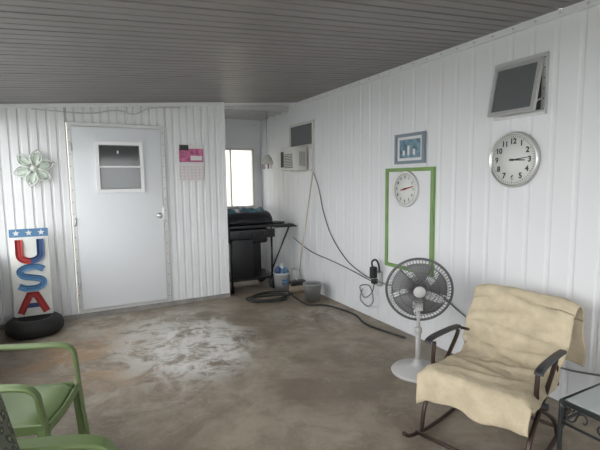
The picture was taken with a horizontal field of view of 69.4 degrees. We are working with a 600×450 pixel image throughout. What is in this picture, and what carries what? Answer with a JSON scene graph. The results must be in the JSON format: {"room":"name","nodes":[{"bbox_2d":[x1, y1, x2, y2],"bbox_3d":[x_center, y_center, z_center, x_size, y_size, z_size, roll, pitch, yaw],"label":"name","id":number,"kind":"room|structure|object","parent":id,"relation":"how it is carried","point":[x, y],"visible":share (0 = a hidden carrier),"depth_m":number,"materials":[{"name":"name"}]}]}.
{"room":"sunroom","nodes":[
{"label":"sunroom","id":0,"kind":"room"},
{"bbox_2d":[0,105,229,324],"bbox_3d":[-1.905,-0.211,4.625,2.312,2.299,0.082,-4,7,-27],"label":"wall","id":1,"kind":"structure","parent":0,"point":[197,217],"depth_m":4.47,"materials":[{"name":"white metal"}]},
{"bbox_2d":[12,149,54,186],"bbox_3d":[-2.566,-0.548,4.177,0.359,0.365,0.058,-4,7,-27],"label":"wall decoration","id":2,"kind":"object","parent":1,"relation":"attached to","point":[35,157],"visible":1,"depth_m":4.16,"materials":[{"name":"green metal"}]},
{"bbox_2d":[31,107,179,114],"bbox_3d":[-1.933,-1.187,4.430,1.401,0.129,0.022,-4,7,-27],"label":"cable","id":3,"kind":"object","parent":1,"relation":"attached to","point":[153,107],"depth_m":4.39,"materials":[{"name":"white plastic"}]},
{"bbox_2d":[0,102,223,107],"bbox_3d":[-1.900,-1.240,4.468,2.300,0.214,0.016,-4,7,-27],"label":"trim","id":4,"kind":"structure","parent":1,"relation":"attached to","point":[40,105],"depth_m":4.42,"materials":[{"name":"white paint"}]},
{"bbox_2d":[0,293,229,329],"bbox_3d":[-1.865,0.915,4.689,2.310,0.045,0.029,-4,7,-27],"label":"baseboard","id":5,"kind":"structure","parent":1,"relation":"attached to","point":[150,306],"depth_m":4.74,"materials":[{"name":"white wood"}]},
{"bbox_2d":[66,122,170,313],"bbox_3d":[-1.877,-0.075,4.573,0.930,1.950,0.162,-4,7,-27],"label":"door","id":6,"kind":"structure","parent":1,"relation":"in","point":[117,171],"depth_m":4.55,"materials":[{"name":"silver metal"}]},
{"bbox_2d":[178,144,203,180],"bbox_3d":[-1.225,-0.707,4.890,0.280,0.415,0.020,-4,7,-27],"label":"wall calendar","id":7,"kind":"object","parent":1,"relation":"attached to","point":[191,157],"visible":1,"depth_m":4.88,"materials":[{"name":"white paper"}]},
{"bbox_2d":[225,119,262,271],"bbox_3d":[-1.072,-0.502,6.575,1.020,2.450,0.088,-4,7,-27],"label":"wall","id":8,"kind":"structure","parent":0,"point":[239,133],"depth_m":6.61,"materials":[{"name":"white plastic"}]},
{"bbox_2d":[225,148,254,207],"bbox_3d":[-1.040,-0.706,6.553,0.720,0.900,0.080,-4,7,-27],"label":"window","id":9,"kind":"structure","parent":8,"relation":"in","point":[229,149],"depth_m":6.63,"materials":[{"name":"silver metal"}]},
{"bbox_2d":[224,102,296,120],"bbox_3d":[-0.770,-1.605,5.852,1.020,0.213,1.290,-4,7,-27],"label":"ceiling alcove","id":10,"kind":"structure","parent":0,"point":[242,111],"depth_m":5.67,"materials":[{"name":"white paint"}]},
{"bbox_2d":[261,115,272,168],"bbox_3d":[-0.448,-1.165,5.833,0.170,0.808,0.170,-4,7,-27],"label":"wind chime","id":11,"kind":"object","parent":10,"relation":"hanging from","point":[266,160],"visible":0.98,"depth_m":5.81,"materials":[{"name":"grey"}]},
{"bbox_2d":[0,0,583,103],"bbox_3d":[0.125,-1.023,1.332,3.670,0.363,7.610,-4,7,-27],"label":"ceiling","id":12,"kind":"structure","parent":0,"point":[52,51],"depth_m":2.70,"materials":[{"name":"white plastic"}]},
{"bbox_2d":[0,268,599,449],"bbox_3d":[0.003,1.226,2.204,3.590,0.100,9.170,-4,7,-27],"label":"floor","id":13,"kind":"structure","parent":0,"point":[233,372],"depth_m":3.04,"materials":[{"name":"concrete"}]},
{"bbox_2d":[4,311,63,339],"bbox_3d":[-2.489,0.936,4.068,0.480,0.150,0.480,-4,7,-27],"label":"tire planter","id":14,"kind":"object","parent":13,"relation":"on","point":[43,325],"visible":0.93,"depth_m":3.91,"materials":[{"name":"black rubber"}]},
{"bbox_2d":[8,228,53,317],"bbox_3d":[-2.519,0.444,4.063,0.310,0.820,0.086,-4,7,-27],"label":"sign","id":15,"kind":"object","parent":14,"relation":"in","point":[29,248],"visible":1,"depth_m":4.06,"materials":[{"name":"white wood"}]},
{"bbox_2d":[0,342,90,436],"bbox_3d":[-1.374,0.808,2.007,0.600,0.811,0.533,-2,6,-11],"label":"armchair","id":16,"kind":"object","parent":13,"relation":"on","point":[36,409],"visible":0.89,"depth_m":2.05,"materials":[{"name":"green metal"}]},
{"bbox_2d":[0,394,117,449],"bbox_3d":[-0.789,0.850,1.024,0.655,0.919,0.640,-2,6,-8],"label":"armchair","id":17,"kind":"object","parent":13,"relation":"on","point":[8,441],"visible":1,"depth_m":1.28,"materials":[{"name":"green metal"}]},
{"bbox_2d":[227,206,296,293],"bbox_3d":[-0.563,0.288,5.667,0.950,1.057,0.561,-4,7,-27],"label":"barbecue grill","id":18,"kind":"object","parent":13,"relation":"on","point":[247,227],"visible":0.85,"depth_m":5.43,"materials":[{"name":"black metal"}]},
{"bbox_2d":[273,263,290,290],"bbox_3d":[-0.232,0.664,5.523,0.226,0.330,0.230,-4,7,-27],"label":"pail","id":19,"kind":"object","parent":13,"relation":"on","point":[282,275],"visible":1,"depth_m":5.46,"materials":[{"name":"white plastic"}]},
{"bbox_2d":[289,269,300,286],"bbox_3d":[-0.073,0.697,5.678,0.172,0.220,0.124,-4,7,-27],"label":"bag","id":20,"kind":"object","parent":13,"relation":"on","point":[294,273],"visible":0.38,"depth_m":5.63,"materials":[{"name":"white plastic"}]},
{"bbox_2d":[289,171,313,292],"bbox_3d":[0.009,0.094,5.306,0.316,1.499,0.134,-2,6,-9],"label":"broom","id":21,"kind":"object","parent":13,"relation":"on","point":[296,286],"visible":0.84,"depth_m":5.32,"materials":[{"name":"beige"}]},
{"bbox_2d":[303,281,321,301],"bbox_3d":[0.144,0.774,5.032,0.224,0.205,0.226,-4,7,-27],"label":"bucket","id":22,"kind":"object","parent":13,"relation":"on","point":[312,289],"visible":1,"depth_m":4.96,"materials":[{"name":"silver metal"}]},
{"bbox_2d":[246,291,405,338],"bbox_3d":[0.291,0.890,4.601,2.001,0.060,0.580,4,7,37],"label":"garden hose","id":23,"kind":"object","parent":13,"relation":"on","point":[263,294],"visible":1,"depth_m":4.92,"materials":[{"name":"black rubber"}]},
{"bbox_2d":[385,258,453,383],"bbox_3d":[0.848,0.646,3.098,0.379,0.846,0.379,-5,8,-38],"label":"pedestal fan","id":24,"kind":"object","parent":13,"relation":"on","point":[417,287],"visible":1,"depth_m":3.07,"materials":[{"name":"grey plastic"}]},
{"bbox_2d":[402,284,585,449],"bbox_3d":[1.056,0.776,2.337,0.956,0.740,0.616,-6,8,-43],"label":"rocking chair","id":25,"kind":"object","parent":13,"relation":"on","point":[517,341],"visible":1,"depth_m":2.34,"materials":[{"name":"beige fabric"}]},
{"bbox_2d":[556,383,599,449],"bbox_3d":[1.441,0.972,1.740,0.535,0.472,0.535,-4,7,-27],"label":"glass side table","id":26,"kind":"object","parent":13,"relation":"on","point":[586,401],"visible":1,"depth_m":1.81,"materials":[{"name":"grey"}]},
{"bbox_2d":[260,5,599,400],"bbox_3d":[1.490,-0.108,2.874,0.060,2.378,8.900,-4,7,-27],"label":"wall","id":27,"kind":"structure","parent":0,"point":[541,235],"depth_m":3.30,"materials":[{"name":"white plastic"}]},
{"bbox_2d":[289,120,314,171],"bbox_3d":[0.018,-0.985,5.495,0.025,0.610,0.640,-4,7,-27],"label":"window","id":28,"kind":"structure","parent":27,"relation":"in","point":[302,134],"depth_m":5.40,"materials":[{"name":"grey glass"}]},
{"bbox_2d":[280,146,306,170],"bbox_3d":[-0.084,-0.833,5.471,0.194,0.285,0.393,-4,7,-27],"label":"window air conditioner","id":29,"kind":"object","parent":28,"relation":"attached to","point":[292,158],"visible":1,"depth_m":5.33,"materials":[{"name":"grey plastic"}]},
{"bbox_2d":[293,173,388,306],"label":"power cord","id":30,"kind":"object","parent":27,"relation":"attached to","point":[376,276],"depth_m":4.28,"materials":[{"name":"black rubber"}]},
{"bbox_2d":[394,131,425,163],"bbox_3d":[0.949,-0.662,3.748,0.025,0.260,0.370,-4,7,-27],"label":"framed picture","id":31,"kind":"object","parent":27,"relation":"attached to","point":[409,148],"visible":1,"depth_m":3.73,"materials":[{"name":"blue paper"}]},
{"bbox_2d":[385,167,435,276],"bbox_3d":[0.954,-0.046,3.817,0.025,0.910,0.610,-4,7,-27],"label":"framed board","id":32,"kind":"object","parent":27,"relation":"attached to","point":[409,231],"visible":0.83,"depth_m":3.78,"materials":[{"name":"white plastic"}]},
{"bbox_2d":[392,171,418,206],"bbox_3d":[0.924,-0.316,3.803,0.036,0.316,0.316,-4,7,-27],"label":"wall clock","id":33,"kind":"object","parent":32,"relation":"attached to","point":[405,187],"visible":1,"depth_m":3.79,"materials":[{"name":"white plastic"}]},
{"bbox_2d":[287,0,599,108],"bbox_3d":[1.436,-1.264,2.731,0.027,0.043,8.900,-4,7,-27],"label":"trim","id":34,"kind":"structure","parent":27,"relation":"attached to","point":[585,4],"depth_m":3.10,"materials":[{"name":"white plastic"}]},
{"bbox_2d":[489,132,540,187],"bbox_3d":[1.414,-0.432,2.872,0.036,0.366,0.366,-4,7,-27],"label":"wall clock","id":35,"kind":"object","parent":27,"relation":"attached to","point":[515,157],"visible":1,"depth_m":2.85,"materials":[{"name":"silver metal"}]},
{"bbox_2d":[487,51,549,120],"bbox_3d":[1.386,-0.883,2.788,0.109,0.370,0.370,-4,7,-27],"label":"window","id":36,"kind":"structure","parent":27,"relation":"in","point":[520,86],"depth_m":2.75,"materials":[{"name":"grey glass"}]},
{"bbox_2d":[560,367,599,375],"label":"cable","id":37,"kind":"object","parent":27,"relation":"attached to","point":[561,367],"depth_m":2.57,"materials":[{"name":"grey plastic"}]},
{"label":"outside","id":38,"kind":"structure","parent":0,"visible":0},
{"bbox_3d":[0.020,1.601,0.168,50.000,0.180,50.000,-4,7,-27],"label":"ground","id":39,"kind":"structure","parent":38,"visible":0},
{"bbox_2d":[66,128,250,253],"bbox_3d":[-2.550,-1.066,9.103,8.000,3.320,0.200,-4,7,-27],"label":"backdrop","id":40,"kind":"structure","parent":39,"relation":"on","point":[240,160],"depth_m":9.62,"materials":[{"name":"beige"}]}
]}

